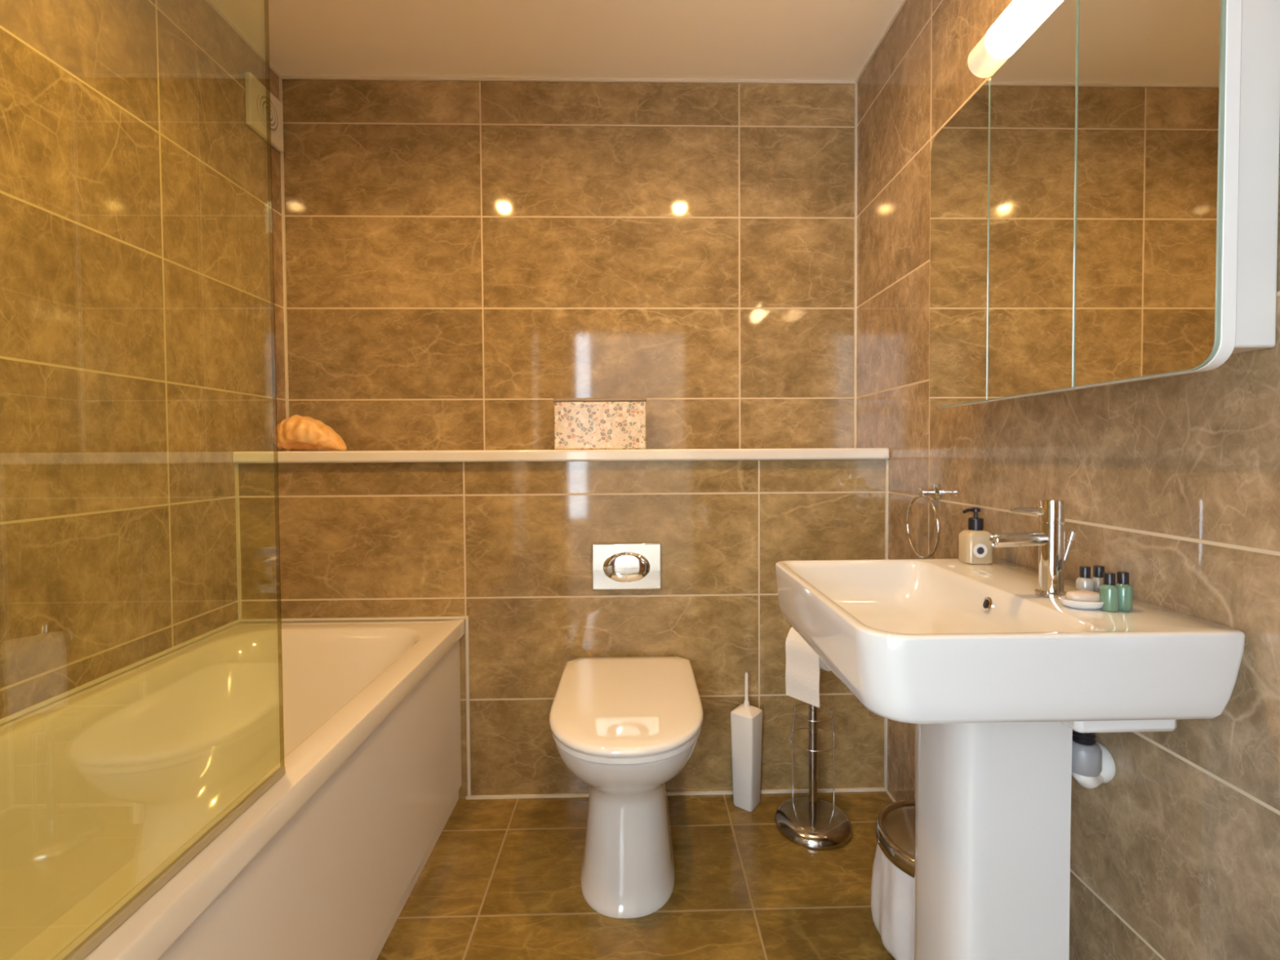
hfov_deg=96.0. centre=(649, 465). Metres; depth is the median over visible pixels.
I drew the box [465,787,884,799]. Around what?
trim
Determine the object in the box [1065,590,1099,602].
soap bar
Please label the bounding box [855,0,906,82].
trim
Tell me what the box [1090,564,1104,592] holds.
toiletry bottle
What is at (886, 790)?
trim
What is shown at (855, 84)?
trim
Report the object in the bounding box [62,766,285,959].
shower screen seal
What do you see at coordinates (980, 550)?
print
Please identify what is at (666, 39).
ceiling
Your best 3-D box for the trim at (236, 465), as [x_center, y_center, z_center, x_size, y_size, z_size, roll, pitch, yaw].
[-1.277,0.239,1.790,0.007,0.493,0.007,0,1,-1]
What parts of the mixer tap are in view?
spout, lever, lift rod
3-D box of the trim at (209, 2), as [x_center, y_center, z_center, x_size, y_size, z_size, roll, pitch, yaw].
[-1.268,-1.339,0.978,0.007,0.007,2.077,0,1,-1]
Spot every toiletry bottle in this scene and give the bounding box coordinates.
[1075,565,1093,591]
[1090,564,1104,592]
[1099,571,1119,612]
[1115,571,1133,611]
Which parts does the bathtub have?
panel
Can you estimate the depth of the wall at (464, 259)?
2.06 m
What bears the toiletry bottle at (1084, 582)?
on the washbasin
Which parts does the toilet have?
seat, lid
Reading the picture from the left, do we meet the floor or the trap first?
the floor
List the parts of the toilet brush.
handle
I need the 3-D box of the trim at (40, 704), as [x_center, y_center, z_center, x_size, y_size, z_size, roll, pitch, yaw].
[-1.254,0.503,0.878,0.007,0.008,1.831,0,1,-1]
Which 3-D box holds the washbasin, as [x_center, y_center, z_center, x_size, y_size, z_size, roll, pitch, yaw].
[0.531,0.640,1.021,0.500,0.855,0.531,0,1,-1]
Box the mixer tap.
[989,498,1075,598]
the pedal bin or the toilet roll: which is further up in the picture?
the toilet roll
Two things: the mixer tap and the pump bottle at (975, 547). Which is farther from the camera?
the pump bottle at (975, 547)
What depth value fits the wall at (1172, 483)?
0.96 m
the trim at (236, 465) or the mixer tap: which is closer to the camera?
the mixer tap
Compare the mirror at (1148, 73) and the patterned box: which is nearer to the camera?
the mirror at (1148, 73)
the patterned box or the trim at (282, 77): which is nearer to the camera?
the patterned box
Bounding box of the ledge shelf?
[232,448,889,463]
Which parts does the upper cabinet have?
door, door, door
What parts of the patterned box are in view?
box lid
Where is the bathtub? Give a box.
[0,618,465,959]
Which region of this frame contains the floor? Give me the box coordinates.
[376,791,893,959]
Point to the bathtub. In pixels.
(105, 784)
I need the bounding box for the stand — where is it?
[774,626,853,850]
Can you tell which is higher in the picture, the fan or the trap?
the fan
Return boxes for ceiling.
[210,0,902,80]
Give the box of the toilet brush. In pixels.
[730,672,762,811]
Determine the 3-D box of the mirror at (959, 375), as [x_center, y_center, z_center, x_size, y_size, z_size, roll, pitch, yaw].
[0.631,-0.424,1.182,0.001,0.594,0.210,0,1,-1]
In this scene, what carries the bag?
in the pedal bin
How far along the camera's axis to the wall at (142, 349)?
1.40 m
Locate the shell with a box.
[272,414,346,451]
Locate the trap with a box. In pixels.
[1071,729,1115,788]
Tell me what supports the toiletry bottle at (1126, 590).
on the washbasin
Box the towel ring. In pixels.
[906,484,942,559]
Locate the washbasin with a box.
[775,558,1245,959]
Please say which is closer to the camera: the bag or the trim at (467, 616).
the bag
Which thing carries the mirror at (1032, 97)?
attached to the upper cabinet
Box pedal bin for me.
[875,799,915,959]
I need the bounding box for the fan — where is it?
[244,71,283,151]
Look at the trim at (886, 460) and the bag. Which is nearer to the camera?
the bag
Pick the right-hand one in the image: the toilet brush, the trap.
the trap
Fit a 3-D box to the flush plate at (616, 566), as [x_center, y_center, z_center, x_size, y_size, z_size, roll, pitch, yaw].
[-0.071,0.317,1.809,0.219,0.147,0.028,0,1,-1]
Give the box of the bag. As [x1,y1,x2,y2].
[871,843,914,959]
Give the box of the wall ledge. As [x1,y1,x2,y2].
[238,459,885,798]
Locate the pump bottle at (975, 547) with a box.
[958,506,992,564]
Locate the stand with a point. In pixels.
(811, 821)
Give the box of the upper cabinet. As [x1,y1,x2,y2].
[928,0,1279,408]
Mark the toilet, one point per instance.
(624, 727)
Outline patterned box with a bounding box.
[553,398,646,449]
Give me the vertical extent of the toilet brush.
0.411 m
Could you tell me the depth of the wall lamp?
1.05 m
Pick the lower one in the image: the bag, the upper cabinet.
the bag
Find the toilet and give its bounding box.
[549,654,703,918]
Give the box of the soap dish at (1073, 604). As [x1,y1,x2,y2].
[1057,595,1103,609]
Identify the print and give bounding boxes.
[977,546,984,554]
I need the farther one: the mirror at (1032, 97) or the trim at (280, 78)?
the trim at (280, 78)
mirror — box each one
[928,80,989,407]
[987,0,1076,399]
[1075,0,1221,386]
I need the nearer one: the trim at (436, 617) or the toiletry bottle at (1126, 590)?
the toiletry bottle at (1126, 590)
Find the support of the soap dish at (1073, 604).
on the washbasin
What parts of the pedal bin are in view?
lid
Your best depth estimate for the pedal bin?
1.25 m
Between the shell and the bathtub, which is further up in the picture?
the shell
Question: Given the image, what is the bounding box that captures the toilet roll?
[785,626,831,707]
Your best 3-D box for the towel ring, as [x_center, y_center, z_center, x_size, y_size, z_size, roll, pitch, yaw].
[0.743,0.148,1.534,0.048,0.200,0.172,0,1,-1]
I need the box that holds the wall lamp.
[967,0,1063,78]
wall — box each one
[0,0,286,719]
[282,79,854,451]
[856,0,1279,959]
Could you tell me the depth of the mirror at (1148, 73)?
0.74 m
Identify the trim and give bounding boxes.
[0,619,240,724]
[205,0,280,77]
[234,463,241,619]
[240,616,466,621]
[279,77,289,451]
[280,75,855,84]
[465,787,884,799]
[466,615,471,796]
[853,82,857,448]
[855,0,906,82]
[884,459,888,789]
[884,789,895,802]
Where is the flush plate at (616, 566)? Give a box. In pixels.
[591,542,661,590]

